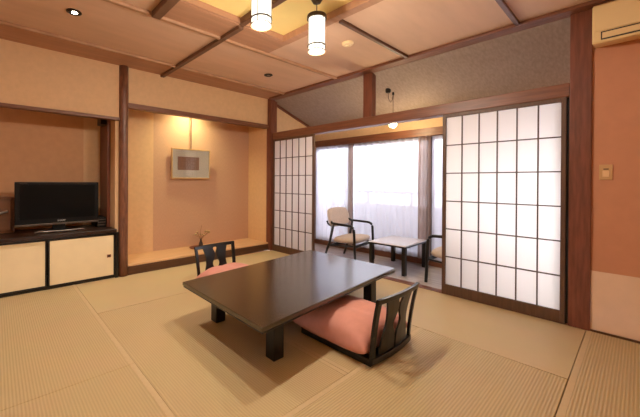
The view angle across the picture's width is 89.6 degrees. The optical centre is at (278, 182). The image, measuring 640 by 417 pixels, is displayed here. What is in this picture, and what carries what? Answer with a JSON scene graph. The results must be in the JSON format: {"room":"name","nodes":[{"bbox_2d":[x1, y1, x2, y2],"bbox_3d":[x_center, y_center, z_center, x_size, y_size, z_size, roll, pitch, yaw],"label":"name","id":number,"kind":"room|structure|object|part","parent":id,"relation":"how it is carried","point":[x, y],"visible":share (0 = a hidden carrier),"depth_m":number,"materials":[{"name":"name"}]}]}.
{"room":"japanese tatami room","nodes":[
{"label":"japanese tatami room","id":0,"kind":"room"},
{"bbox_2d":[110,121,118,231],"bbox_3d":[-2.117,-0.141,4.102,0.130,2.530,0.650,0,0,-42],"label":"wall","id":1,"kind":"structure","parent":0,"point":[114,146],"depth_m":3.84,"materials":[{"name":"beige paint"}]},
{"bbox_2d":[97,119,106,125],"bbox_3d":[-2.211,-0.771,4.007,0.070,0.110,0.180,0,0,-42],"label":"speaker","id":2,"kind":"object","parent":1,"relation":"attached to","point":[100,122],"visible":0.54,"depth_m":3.95},
{"bbox_2d":[100,120,110,226],"bbox_3d":[-2.221,-0.121,4.100,0.040,1.370,0.365,0,0,-42],"label":"trim","id":3,"kind":"structure","parent":1,"relation":"attached to","point":[105,131],"depth_m":4.01,"materials":[{"name":"red wood"}]},
{"bbox_2d":[0,39,305,250],"bbox_3d":[-1.612,-0.089,4.536,5.800,2.630,0.670,0,0,-42],"label":"wall","id":4,"kind":"structure","parent":0,"point":[30,75],"depth_m":3.77,"materials":[{"name":"beige paint"}]},
{"bbox_2d":[0,102,119,120],"bbox_3d":[-2.705,-0.758,3.139,2.110,0.035,0.085,0,0,-42],"label":"trim","id":5,"kind":"structure","parent":4,"relation":"attached to","point":[2,105],"depth_m":3.40,"materials":[{"name":"brown wood"}]},
{"bbox_2d":[118,65,128,276],"bbox_3d":[-1.871,-0.138,3.858,0.112,2.530,0.112,0,0,-42],"label":"trim","id":6,"kind":"structure","parent":4,"relation":"attached to","point":[123,70],"depth_m":3.81,"materials":[{"name":"brown wood"}]},
{"bbox_2d":[128,242,267,274],"bbox_3d":[-1.020,1.076,4.636,2.215,0.105,0.080,0,0,-42],"label":"trim","id":7,"kind":"structure","parent":4,"relation":"attached to","point":[136,269],"depth_m":4.32,"materials":[{"name":"brown wood"}]},
{"bbox_2d":[128,103,268,128],"bbox_3d":[-1.012,-0.931,4.630,2.220,0.060,0.095,0,0,-42],"label":"trim","id":8,"kind":"structure","parent":4,"relation":"attached to","point":[131,106],"depth_m":4.43,"materials":[{"name":"brown wood"}]},
{"bbox_2d":[160,25,242,77],"bbox_3d":[-0.921,-1.380,3.494,0.050,0.034,1.790,0,0,-42],"label":"trim","id":9,"kind":"structure","parent":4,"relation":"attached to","point":[237,29],"depth_m":3.30,"materials":[{"name":"brown wood"}]},
{"bbox_2d":[226,250,268,258],"bbox_3d":[-0.491,1.153,5.016,0.896,0.045,0.051,0,0,-42],"label":"trim","id":10,"kind":"structure","parent":4,"relation":"attached to","point":[267,250],"depth_m":5.01,"materials":[{"name":"brown wood"}]},
{"bbox_2d":[277,104,308,126],"bbox_3d":[0.254,-1.186,5.712,0.850,0.320,0.030,0,0,-42],"label":"trim","id":11,"kind":"structure","parent":4,"relation":"attached to","point":[278,106],"depth_m":5.69,"materials":[{"name":"red wood"}]},
{"bbox_2d":[315,239,441,267],"bbox_3d":[2.268,1.127,4.375,0.100,0.080,4.729,0,0,-42],"label":"trim","id":12,"kind":"structure","parent":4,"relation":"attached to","point":[319,241],"depth_m":4.99,"materials":[{"name":"red wood"}]},
{"bbox_2d":[128,238,262,263],"bbox_3d":[-1.201,1.017,4.822,2.200,0.040,0.500,0,0,-42],"label":"floor","id":13,"kind":"structure","parent":0,"point":[133,258],"depth_m":4.54,"materials":[{"name":"brown wood"}]},
{"bbox_3d":[-1.212,0.989,4.880,0.290,0.014,0.290,0,0,-42],"label":"display tray","id":14,"kind":"object","parent":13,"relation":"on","visible":0},
{"bbox_2d":[193,225,209,245],"bbox_3d":[-1.180,0.819,4.903,0.296,0.330,0.212,0,0,-23],"label":"flower vase","id":15,"kind":"object","parent":14,"relation":"on","point":[204,234],"visible":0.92,"depth_m":4.89,"materials":[{"name":"brown metal"}]},
{"bbox_2d":[153,113,248,250],"bbox_3d":[-1.387,-0.140,5.035,2.200,2.530,0.080,0,0,-42],"label":"wall","id":16,"kind":"structure","parent":0,"point":[219,203],"depth_m":5.11,"materials":[{"name":"paint"}]},
{"bbox_2d":[128,109,153,254],"bbox_3d":[-1.992,-0.206,4.436,0.500,2.400,0.015,0,0,-42],"label":"panel","id":17,"kind":"object","parent":16,"relation":"attached to","point":[140,123],"visible":0.43,"depth_m":4.48,"materials":[{"name":"beige paint"}]},
{"bbox_2d":[171,118,209,178],"bbox_3d":[-1.337,-0.579,4.922,0.620,1.050,0.025,0,1,-37],"label":"framed picture","id":18,"kind":"object","parent":16,"relation":"hanging from","point":[185,163],"visible":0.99,"depth_m":4.92,"materials":[{"name":"beige paper"}]},
{"bbox_2d":[178,156,198,169],"bbox_3d":[-1.377,-0.289,4.899,0.340,0.200,0.003,0,1,-38],"label":"print","id":19,"kind":"object","parent":18,"relation":"attached to","point":[184,162],"depth_m":4.90},
{"bbox_3d":[-1.342,-0.284,4.928,0.620,0.460,0.024,0,1,-38],"label":"frame","id":20,"kind":"part","parent":18,"relation":"part of","materials":[{"name":"beige wood"}]},
{"bbox_2d":[248,127,266,241],"bbox_3d":[-0.372,-0.136,5.601,0.070,2.530,0.580,0,0,-42],"label":"wall","id":21,"kind":"structure","parent":0,"point":[257,173],"depth_m":5.54,"materials":[{"name":"beige paint"}]},
{"bbox_2d":[266,99,276,249],"bbox_3d":[-0.136,-0.134,5.402,0.140,2.530,0.170,0,0,-42],"label":"trim","id":22,"kind":"structure","parent":21,"relation":"attached to","point":[272,104],"depth_m":5.32,"materials":[{"name":"red wood"}]},
{"bbox_2d":[272,134,314,254],"bbox_3d":[0.217,0.209,4.987,0.030,1.841,0.917,0,0,-42],"label":"door","id":23,"kind":"structure","parent":21,"relation":"in","point":[293,202],"depth_m":4.96,"materials":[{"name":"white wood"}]},
{"bbox_2d":[273,83,569,138],"bbox_3d":[1.169,-0.757,3.984,0.130,0.110,3.675,0,0,-42],"label":"trim","id":24,"kind":"structure","parent":21,"relation":"attached to","point":[561,90],"depth_m":3.35,"materials":[{"name":"red wood"}]},
{"bbox_2d":[199,0,352,34],"bbox_3d":[-0.017,-1.443,0.868,3.120,0.020,3.340,0,0,-42],"label":"ceiling","id":25,"kind":"structure","parent":0,"point":[290,15],"depth_m":2.66,"materials":[{"name":"beige paint"}]},
{"bbox_2d":[152,0,179,19],"bbox_3d":[0.200,-1.384,1.264,0.070,0.098,3.645,0,0,-42],"label":"trim","id":26,"kind":"structure","parent":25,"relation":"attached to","point":[164,6],"depth_m":2.49,"materials":[{"name":"brown wood"}]},
{"bbox_2d":[251,0,271,31],"bbox_3d":[-0.109,-1.223,2.064,0.150,0.430,0.150,0,0,-42],"label":"pendant lantern","id":27,"kind":"object","parent":25,"relation":"hanging from","point":[261,10],"visible":1,"depth_m":2.02,"materials":[{"name":"white glass"}]},
{"bbox_2d":[239,0,285,26],"bbox_3d":[0.780,-1.401,1.574,0.050,0.060,3.340,0,0,-42],"label":"trim","id":28,"kind":"structure","parent":25,"relation":"attached to","point":[246,19],"depth_m":2.71,"materials":[{"name":"brown wood"}]},
{"bbox_2d":[307,0,326,55],"bbox_3d":[0.296,-1.222,2.470,0.150,0.430,0.150,0,0,-42],"label":"pendant lantern","id":29,"kind":"object","parent":25,"relation":"hanging from","point":[316,19],"visible":1,"depth_m":2.42,"materials":[{"name":"white glass"}]},
{"bbox_3d":[0.296,-1.139,2.470,0.126,0.256,0.126,0,0,-42],"label":"lamp shade","id":30,"kind":"part","parent":29,"relation":"part of","materials":[{"name":"paper"}]},
{"bbox_2d":[0,0,590,98],"bbox_3d":[-0.101,-1.410,2.056,4.570,0.056,5.230,0,0,-42],"label":"ceiling","id":31,"kind":"structure","parent":0,"point":[411,27],"depth_m":3.02,"materials":[{"name":"brown wood"}]},
{"bbox_2d":[66,8,81,15],"bbox_3d":[-1.675,-1.392,2.619,0.112,0.011,0.112,0,0,-42],"label":"recessed light","id":32,"kind":"object","parent":31,"relation":"in","point":[71,11],"visible":1,"depth_m":2.61,"materials":[{"name":"black metal"}]},
{"bbox_2d":[0,20,283,94],"bbox_3d":[-1.548,-1.387,3.534,4.364,0.028,0.030,0,0,-42],"label":"trim","id":33,"kind":"structure","parent":31,"relation":"attached to","point":[5,23],"depth_m":3.40,"materials":[{"name":"brown wood"}]},
{"bbox_2d":[103,0,336,78],"bbox_3d":[-0.875,-1.380,2.774,4.364,0.028,0.040,0,0,-42],"label":"trim","id":34,"kind":"structure","parent":31,"relation":"attached to","point":[116,2],"depth_m":2.97,"materials":[{"name":"brown wood"}]},
{"bbox_2d":[180,0,282,40],"bbox_3d":[-1.111,-1.418,2.117,3.140,0.050,0.020,0,0,-42],"label":"trim","id":35,"kind":"structure","parent":31,"relation":"attached to","point":[199,4],"depth_m":2.68,"materials":[{"name":"brown wood"}]},
{"bbox_2d":[282,0,382,43],"bbox_3d":[1.172,-1.399,1.921,0.082,0.062,3.340,0,0,-42],"label":"trim","id":36,"kind":"structure","parent":31,"relation":"attached to","point":[354,6],"depth_m":2.66,"materials":[{"name":"brown wood"}]},
{"bbox_2d":[342,40,353,46],"bbox_3d":[0.689,-1.369,3.177,0.116,0.036,0.116,0,0,-42],"label":"smoke detector","id":37,"kind":"object","parent":31,"relation":"attached to","point":[348,43],"visible":1,"depth_m":3.15,"materials":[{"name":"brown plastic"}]},
{"bbox_2d":[339,19,407,58],"bbox_3d":[0.964,-1.372,3.103,1.174,0.028,0.035,0,0,-42],"label":"trim","id":38,"kind":"structure","parent":31,"relation":"attached to","point":[342,22],"depth_m":3.02,"materials":[{"name":"brown wood"}]},
{"bbox_2d":[495,0,519,25],"bbox_3d":[1.621,-1.365,2.362,1.174,0.028,0.035,0,0,-42],"label":"trim","id":39,"kind":"structure","parent":31,"relation":"attached to","point":[501,3],"depth_m":2.54,"materials":[{"name":"brown wood"}]},
{"bbox_2d":[315,243,441,289],"bbox_3d":[1.894,1.206,4.058,1.099,0.080,4.750,0,0,-42],"label":"floor","id":40,"kind":"structure","parent":0,"point":[415,271],"depth_m":4.38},
{"bbox_2d":[325,207,374,259],"bbox_3d":[1.062,0.775,4.799,0.543,0.781,0.666,0,0,40],"label":"armchair","id":41,"kind":"object","parent":40,"relation":"on","point":[337,216],"visible":0.97,"depth_m":4.70,"materials":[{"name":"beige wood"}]},
{"bbox_3d":[0.732,0.881,4.683,0.196,0.565,0.036,0,0,32],"label":"leg","id":42,"kind":"part","parent":41,"relation":"part of","materials":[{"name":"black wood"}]},
{"bbox_3d":[0.912,0.523,4.927,0.122,0.280,0.630,0,0,40],"label":"backrest","id":43,"kind":"part","parent":41,"relation":"part of","materials":[{"name":"beige fabric"}]},
{"bbox_3d":[0.904,0.904,4.551,0.397,0.056,0.026,0,0,40],"label":"rail","id":44,"kind":"part","parent":41,"relation":"part of","materials":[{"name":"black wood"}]},
{"bbox_3d":[0.901,0.852,4.556,0.072,0.616,0.472,0,0,-42],"label":"arm","id":45,"kind":"part","parent":41,"relation":"part of","materials":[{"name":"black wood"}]},
{"bbox_3d":[1.125,0.882,5.144,0.036,0.565,0.196,0,0,-41],"label":"leg","id":46,"kind":"part","parent":41,"relation":"part of","materials":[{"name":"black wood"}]},
{"bbox_3d":[1.099,0.835,4.767,0.430,0.101,0.570,0,0,40],"label":"seat","id":47,"kind":"part","parent":41,"relation":"part of","materials":[{"name":"beige fabric"}]},
{"bbox_3d":[1.277,0.852,4.997,0.472,0.616,0.072,0,0,33],"label":"arm","id":48,"kind":"part","parent":41,"relation":"part of","materials":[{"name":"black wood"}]},
{"bbox_3d":[1.249,0.896,4.639,0.025,0.040,0.580,0,0,40],"label":"rail","id":49,"kind":"part","parent":41,"relation":"part of","materials":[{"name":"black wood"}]},
{"bbox_2d":[368,235,425,276],"bbox_3d":[1.633,0.977,4.353,0.682,0.374,0.522,0,0,-44],"label":"side table","id":50,"kind":"object","parent":40,"relation":"on","point":[394,242],"visible":0.8,"depth_m":4.28,"materials":[{"name":"white"}]},
{"bbox_3d":[1.257,0.990,4.306,0.060,0.344,0.044,0,0,-44],"label":"leg","id":51,"kind":"part","parent":50,"relation":"part of","materials":[{"name":"black wood"}]},
{"bbox_3d":[1.699,0.991,4.726,0.060,0.344,0.044,0,0,-44],"label":"leg","id":52,"kind":"part","parent":50,"relation":"part of","materials":[{"name":"black wood"}]},
{"bbox_3d":[1.567,0.993,3.980,0.060,0.344,0.044,0,0,-44],"label":"leg","id":53,"kind":"part","parent":50,"relation":"part of","materials":[{"name":"black wood"}]},
{"bbox_3d":[2.009,0.994,4.400,0.060,0.344,0.044,0,0,-44],"label":"leg","id":54,"kind":"part","parent":50,"relation":"part of","materials":[{"name":"black wood"}]},
{"bbox_2d":[424,235,441,281],"bbox_3d":[2.125,0.784,3.752,0.666,0.781,0.543,0,0,-42],"label":"armchair","id":55,"kind":"object","parent":40,"relation":"on","point":[437,252],"visible":0.09,"depth_m":3.72,"materials":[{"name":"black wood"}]},
{"bbox_3d":[1.879,0.913,3.591,0.026,0.056,0.397,0,0,-42],"label":"rail","id":56,"kind":"part","parent":55,"relation":"part of","materials":[{"name":"black wood"}]},
{"bbox_3d":[2.092,0.843,3.790,0.570,0.101,0.430,0,0,-42],"label":"seat","id":57,"kind":"part","parent":55,"relation":"part of","materials":[{"name":"beige fabric"}]},
{"bbox_2d":[315,117,442,140],"bbox_3d":[2.286,-0.881,4.375,0.080,0.256,4.730,0,0,-42],"label":"wall window header","id":58,"kind":"structure","parent":0,"point":[435,122],"depth_m":5.04,"materials":[{"name":"beige paint"}]},
{"bbox_2d":[315,147,315,238],"bbox_3d":[0.677,0.200,5.992,0.039,1.715,0.090,0,0,-42],"label":"drape","id":59,"kind":"object","parent":58,"relation":"hanging from","point":[315,147],"visible":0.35,"depth_m":5.98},
{"bbox_2d":[316,144,347,243],"bbox_3d":[0.940,0.203,5.763,0.028,1.715,0.780,0,0,-42],"label":"sheer curtain","id":60,"kind":"object","parent":58,"relation":"hanging from","point":[331,161],"visible":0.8,"depth_m":5.78,"materials":[{"name":"white fabric"}]},
{"bbox_2d":[348,144,352,244],"bbox_3d":[1.217,0.205,5.414,0.023,1.715,0.090,0,0,-42],"label":"drape","id":61,"kind":"object","parent":58,"relation":"hanging from","point":[350,146],"visible":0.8,"depth_m":5.41,"materials":[{"name":"beige fabric"}]},
{"bbox_2d":[315,126,442,147],"bbox_3d":[2.240,-0.698,4.335,0.160,0.110,4.729,0,0,-42],"label":"trim","id":62,"kind":"structure","parent":58,"relation":"attached to","point":[433,131],"depth_m":4.91,"materials":[{"name":"red wood"}]},
{"bbox_2d":[352,144,409,255],"bbox_3d":[1.702,0.217,5.016,0.024,1.730,1.350,0,0,-42],"label":"window","id":63,"kind":"structure","parent":58,"relation":"in","point":[353,144],"depth_m":5.49,"materials":[{"name":"white glass"}]},
{"bbox_2d":[353,137,417,256],"bbox_3d":[1.643,0.209,4.970,0.028,1.715,1.140,0,0,-42],"label":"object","id":64,"kind":"object","parent":58,"relation":"hanging from","point":[385,172],"visible":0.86,"depth_m":4.93,"materials":[{"name":"white fabric"}]},
{"bbox_2d":[418,136,430,257],"bbox_3d":[2.033,0.213,4.461,0.044,1.715,0.180,0,0,-42],"label":"drape","id":65,"kind":"object","parent":58,"relation":"hanging from","point":[424,142],"visible":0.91,"depth_m":4.46,"materials":[{"name":"fabric"}]},
{"bbox_2d":[431,137,431,245],"bbox_3d":[2.612,0.225,4.018,0.024,1.730,1.350,0,0,-42],"label":"window","id":66,"kind":"structure","parent":58,"relation":"in","point":[431,137],"depth_m":4.51,"materials":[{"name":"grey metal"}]},
{"bbox_2d":[431,135,442,260],"bbox_3d":[2.326,0.215,4.199,0.025,1.715,0.600,0,0,-42],"label":"sheer curtain","id":67,"kind":"object","parent":58,"relation":"hanging from","point":[437,141],"visible":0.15,"depth_m":4.37,"materials":[{"name":"white fabric"}]},
{"bbox_2d":[277,251,567,324],"bbox_3d":[1.158,1.163,3.991,0.110,0.049,3.675,0,0,-42],"label":"trim","id":68,"kind":"structure","parent":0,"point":[386,277],"depth_m":3.51,"materials":[{"name":"red wood"}]},
{"bbox_2d":[275,17,569,125],"bbox_3d":[1.901,-1.169,4.078,1.250,0.480,4.900,0,0,-42],"label":"wall","id":69,"kind":"structure","parent":0,"point":[539,56],"depth_m":3.63,"materials":[{"name":"beige paint"}]},
{"bbox_2d":[363,72,375,117],"bbox_3d":[1.144,-1.085,4.013,0.090,0.545,0.125,0,0,-42],"label":"trim","id":70,"kind":"structure","parent":69,"relation":"attached to","point":[369,80],"depth_m":3.98,"materials":[{"name":"red wood"}]},
{"bbox_2d":[385,88,396,127],"bbox_3d":[1.497,-0.983,4.237,0.170,0.507,0.095,0,0,-33],"label":"pendant bulb","id":71,"kind":"object","parent":69,"relation":"hanging from","point":[387,90],"visible":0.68,"depth_m":4.22,"materials":[{"name":"black metal"}]},
{"bbox_2d":[442,97,566,323],"bbox_3d":[2.019,0.226,2.952,0.030,1.841,0.955,0,0,-42],"label":"door","id":72,"kind":"structure","parent":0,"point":[504,168],"depth_m":2.89,"materials":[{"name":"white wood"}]},
{"bbox_2d":[590,39,639,340],"bbox_3d":[2.885,-0.106,2.050,0.104,2.530,1.245,0,0,-42],"label":"wall","id":73,"kind":"structure","parent":0,"point":[615,203],"depth_m":2.38,"materials":[{"name":"paint"}]},
{"bbox_2d":[269,0,613,99],"bbox_3d":[1.588,-1.368,3.433,0.195,0.030,5.050,0,0,-42],"label":"trim","id":74,"kind":"structure","parent":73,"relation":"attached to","point":[563,13],"depth_m":3.11,"materials":[{"name":"red wood"}]},
{"bbox_2d":[565,97,569,322],"bbox_3d":[2.376,0.229,2.641,0.080,1.839,0.050,0,0,-42],"label":"trim","id":75,"kind":"structure","parent":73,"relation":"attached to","point":[568,99],"depth_m":2.60,"materials":[{"name":"black wood"}]},
{"bbox_2d":[568,9,592,330],"bbox_3d":[2.430,-0.096,2.566,0.140,2.500,0.130,0,0,-42],"label":"wooden pillar","id":76,"kind":"structure","parent":73,"relation":"attached to","point":[581,47],"depth_m":2.52,"materials":[{"name":"red wood"}]},
{"bbox_2d":[599,164,612,179],"bbox_3d":[2.482,-0.077,2.422,0.012,0.116,0.072,0,0,-42],"label":"light switch","id":77,"kind":"object","parent":73,"relation":"attached to","point":[605,171],"visible":1,"depth_m":2.42,"materials":[{"name":"brown plastic"}]},
{"bbox_2d":[590,329,639,343],"bbox_3d":[2.837,1.150,2.018,0.011,0.016,1.245,0,0,-42],"label":"baseboard","id":78,"kind":"structure","parent":73,"relation":"attached to","point":[592,330],"depth_m":2.38,"materials":[{"name":"brown wood"}]},
{"bbox_2d":[592,0,639,47],"bbox_3d":[2.619,-1.139,2.086,0.256,0.289,0.800,0,0,-42],"label":"air conditioner","id":79,"kind":"object","parent":73,"relation":"attached to","point":[616,21],"visible":1,"depth_m":2.22,"materials":[{"name":"brown plastic"}]},
{"bbox_3d":[2.525,-1.165,2.011,0.006,0.180,0.763,0,0,-42],"label":"panel","id":80,"kind":"part","parent":79,"relation":"part of","materials":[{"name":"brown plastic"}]},
{"bbox_3d":[-0.329,1.213,2.223,4.660,0.055,5.950,0,0,-42],"label":"floor","id":81,"kind":"structure","parent":0,"visible":0},
{"bbox_2d":[0,225,118,297],"bbox_3d":[-2.881,0.836,3.330,2.085,0.575,0.625,0,0,-42],"label":"base cabinet","id":82,"kind":"object","parent":81,"relation":"on","point":[30,262],"visible":0.91,"depth_m":3.41,"materials":[{"name":"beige wood"}]},
{"bbox_3d":[-2.691,0.851,3.138,0.647,0.468,0.012,0,0,-42],"label":"door","id":83,"kind":"part","parent":82,"relation":"part of","materials":[{"name":"beige wood"}]},
{"bbox_3d":[-2.691,0.851,3.138,0.675,0.486,0.020,0,0,-42],"label":"door frame","id":84,"kind":"part","parent":82,"relation":"part of","materials":[{"name":"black wood"}]},
{"bbox_2d":[0,225,116,242],"bbox_3d":[-2.887,0.567,3.322,2.065,0.038,0.625,0,0,-42],"label":"countertop","id":85,"kind":"structure","parent":82,"relation":"on","point":[18,235],"depth_m":3.45,"materials":[{"name":"brown wood"}]},
{"bbox_2d":[0,197,13,232],"bbox_3d":[-3.150,0.353,3.333,0.605,0.385,0.237,0,0,-42],"label":"wooden chest","id":86,"kind":"object","parent":85,"relation":"on","point":[6,203],"visible":0.95,"depth_m":3.44,"materials":[{"name":"brown wood"}]},
{"bbox_3d":[-3.096,0.351,3.291,0.530,0.330,0.012,0,0,-42],"label":"door","id":87,"kind":"part","parent":86,"relation":"part of","materials":[{"name":"brown wood"}]},
{"bbox_2d":[14,182,98,232],"bbox_3d":[-2.498,0.272,3.644,0.790,0.552,0.270,0,0,-42],"label":"television","id":88,"kind":"object","parent":85,"relation":"on","point":[56,204],"visible":1,"depth_m":3.60,"materials":[{"name":"black plastic"}]},
{"bbox_3d":[-2.498,0.466,3.643,0.790,0.020,0.038,0,0,-42],"label":"trim","id":89,"kind":"part","parent":88,"relation":"part of","materials":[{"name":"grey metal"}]},
{"bbox_2d":[91,215,105,226],"bbox_3d":[-2.288,0.488,4.065,0.095,0.120,0.346,0,0,-42],"label":"media box","id":90,"kind":"object","parent":85,"relation":"on","point":[102,220],"visible":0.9,"depth_m":3.94,"materials":[{"name":"black plastic"}]},
{"bbox_3d":[-2.178,0.852,3.568,0.643,0.486,0.020,0,0,-42],"label":"door frame","id":91,"kind":"part","parent":82,"relation":"part of","materials":[{"name":"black wood"}]},
{"bbox_3d":[-2.178,0.852,3.568,0.615,0.468,0.012,0,0,-42],"label":"door","id":92,"kind":"part","parent":82,"relation":"part of","materials":[{"name":"beige paper"}]},
{"bbox_2d":[0,285,133,410],"bbox_3d":[-1.922,1.153,2.462,0.927,0.046,2.017,0,0,-42],"label":"mat","id":93,"kind":"object","parent":81,"relation":"on","point":[52,340],"visible":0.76,"depth_m":2.22,"materials":[{"name":"beige wicker"}]},
{"bbox_2d":[0,363,174,416],"bbox_3d":[-0.645,1.165,1.020,0.927,0.046,1.829,0,0,-42],"label":"mat","id":94,"kind":"object","parent":81,"relation":"on","point":[125,391],"visible":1,"depth_m":1.66,"materials":[{"name":"beige wicker"}]},
{"bbox_2d":[76,259,231,313],"bbox_3d":[-1.210,1.152,3.754,1.847,0.046,1.027,0,0,-42],"label":"mat","id":95,"kind":"object","parent":81,"relation":"on","point":[105,295],"visible":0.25,"depth_m":3.43,"materials":[{"name":"beige wicker"}]},
{"bbox_2d":[194,241,235,275],"bbox_3d":[-0.498,0.917,3.407,0.689,0.437,0.530,1,0,44],"label":"chair","id":96,"kind":"object","parent":95,"relation":"on","point":[208,250],"visible":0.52,"depth_m":3.60,"materials":[{"name":"black wood"}]},
{"bbox_3d":[-0.870,0.909,3.435,0.083,0.425,0.041,0,0,32],"label":"post","id":97,"kind":"part","parent":96,"relation":"part of","materials":[{"name":"black wood"}]},
{"bbox_3d":[-0.725,0.714,3.630,0.051,0.034,0.530,1,0,44],"label":"rail","id":98,"kind":"part","parent":96,"relation":"part of","materials":[{"name":"black wood"}]},
{"bbox_2d":[195,262,247,278],"bbox_3d":[-0.474,0.986,3.369,0.560,0.206,0.600,1,0,44],"label":"floor cushion","id":99,"kind":"object","parent":96,"relation":"on","point":[229,266],"visible":0.21,"depth_m":3.33,"materials":[{"name":"fabric"}]},
{"bbox_3d":[-0.532,0.910,3.779,0.041,0.425,0.083,0,0,-33],"label":"post","id":100,"kind":"part","parent":96,"relation":"part of","materials":[{"name":"black wood"}]},
{"bbox_2d":[98,291,347,416],"bbox_3d":[-0.572,1.161,2.335,0.922,0.046,1.937,0,0,-42],"label":"mat","id":101,"kind":"object","parent":81,"relation":"on","point":[199,366],"visible":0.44,"depth_m":2.02,"materials":[{"name":"beige wicker"}]},
{"bbox_2d":[183,250,394,361],"bbox_3d":[0.141,0.969,2.768,1.061,0.340,1.777,0,0,44],"label":"table","id":102,"kind":"object","parent":101,"relation":"on","point":[265,296],"visible":0.96,"depth_m":2.46,"materials":[{"name":"brown paint"}]},
{"bbox_3d":[-0.495,0.988,2.633,0.086,0.298,0.086,0,0,-42],"label":"leg","id":103,"kind":"part","parent":102,"relation":"part of","materials":[{"name":"black wood"}]},
{"bbox_3d":[-0.024,0.992,2.087,0.086,0.298,0.086,0,0,-42],"label":"leg","id":104,"kind":"part","parent":102,"relation":"part of","materials":[{"name":"black wood"}]},
{"bbox_3d":[0.862,0.994,3.014,0.086,0.298,0.086,0,0,-42],"label":"leg","id":105,"kind":"part","parent":102,"relation":"part of","materials":[{"name":"black wood"}]},
{"bbox_2d":[226,250,288,264],"bbox_3d":[0.193,1.158,4.285,0.952,0.046,1.943,0,0,-42],"label":"mat","id":106,"kind":"object","parent":81,"relation":"on","point":[255,258],"visible":0.22,"depth_m":4.81,"materials":[{"name":"beige wicker"}]},
{"bbox_2d":[284,321,417,372],"bbox_3d":[0.121,1.162,2.949,0.922,0.046,1.937,0,0,-42],"label":"mat","id":107,"kind":"object","parent":81,"relation":"on","point":[292,331],"visible":0.18,"depth_m":2.20,"materials":[{"name":"beige wicker"}]},
{"bbox_2d":[301,282,419,366],"bbox_3d":[0.589,0.927,2.333,0.530,0.437,0.689,0,0,-42],"label":"chair","id":108,"kind":"object","parent":107,"relation":"on","point":[391,342],"visible":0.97,"depth_m":2.07,"materials":[{"name":"black wood"}]},
{"bbox_3d":[0.559,1.128,2.368,0.500,0.034,0.600,0,0,-42],"label":"rail","id":109,"kind":"part","parent":108,"relation":"part of","materials":[{"name":"black wood"}]},
{"bbox_3d":[0.559,1.105,2.368,0.500,0.012,0.600,0,0,-42],"label":"seat","id":110,"kind":"part","parent":108,"relation":"part of","materials":[{"name":"pink fabric"}]},
{"bbox_2d":[292,295,407,353],"bbox_3d":[0.522,0.996,2.387,0.580,0.203,0.660,0,0,-42],"label":"floor cushion","id":111,"kind":"object","parent":108,"relation":"on","point":[346,322],"visible":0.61,"depth_m":2.20,"materials":[{"name":"fabric"}]},
{"bbox_3d":[0.598,0.922,1.961,0.041,0.425,0.083,0,0,-29],"label":"post","id":112,"kind":"part","parent":108,"relation":"part of","materials":[{"name":"black wood"}]},
{"bbox_3d":[0.764,1.113,2.136,0.501,0.042,0.048,0,0,-42],"label":"rail","id":113,"kind":"part","parent":108,"relation":"part of","materials":[{"name":"black wood"}]},
{"bbox_3d":[0.802,0.727,2.094,0.530,0.034,0.051,0,0,-42],"label":"rail","id":114,"kind":"part","parent":108,"relation":"part of","materials":[{"name":"black wood"}]},
{"bbox_3d":[0.958,0.923,2.280,0.083,0.425,0.041,0,0,36],"label":"post","id":115,"kind":"part","parent":108,"relation":"part of","materials":[{"name":"black wood"}]},
{"bbox_2d":[282,327,567,416],"bbox_3d":[0.710,1.170,1.586,1.847,0.046,0.879,0,0,-42],"label":"mat","id":116,"kind":"object","parent":81,"relation":"on","point":[433,374],"visible":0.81,"depth_m":1.79,"materials":[{"name":"beige wicker"}]},
{"bbox_2d":[348,278,585,379],"bbox_3d":[1.445,1.170,2.871,0.952,0.046,1.829,0,0,-42],"label":"mat","id":117,"kind":"object","parent":81,"relation":"on","point":[551,347],"visible":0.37,"depth_m":2.51,"materials":[{"name":"beige wicker"}]},
{"bbox_2d":[556,330,639,416],"bbox_3d":[2.011,1.177,1.515,1.902,0.046,0.944,0,0,-42],"label":"mat","id":118,"kind":"object","parent":81,"relation":"on","point":[604,379],"visible":1,"depth_m":1.86,"materials":[{"name":"beige wicker"}]}
]}

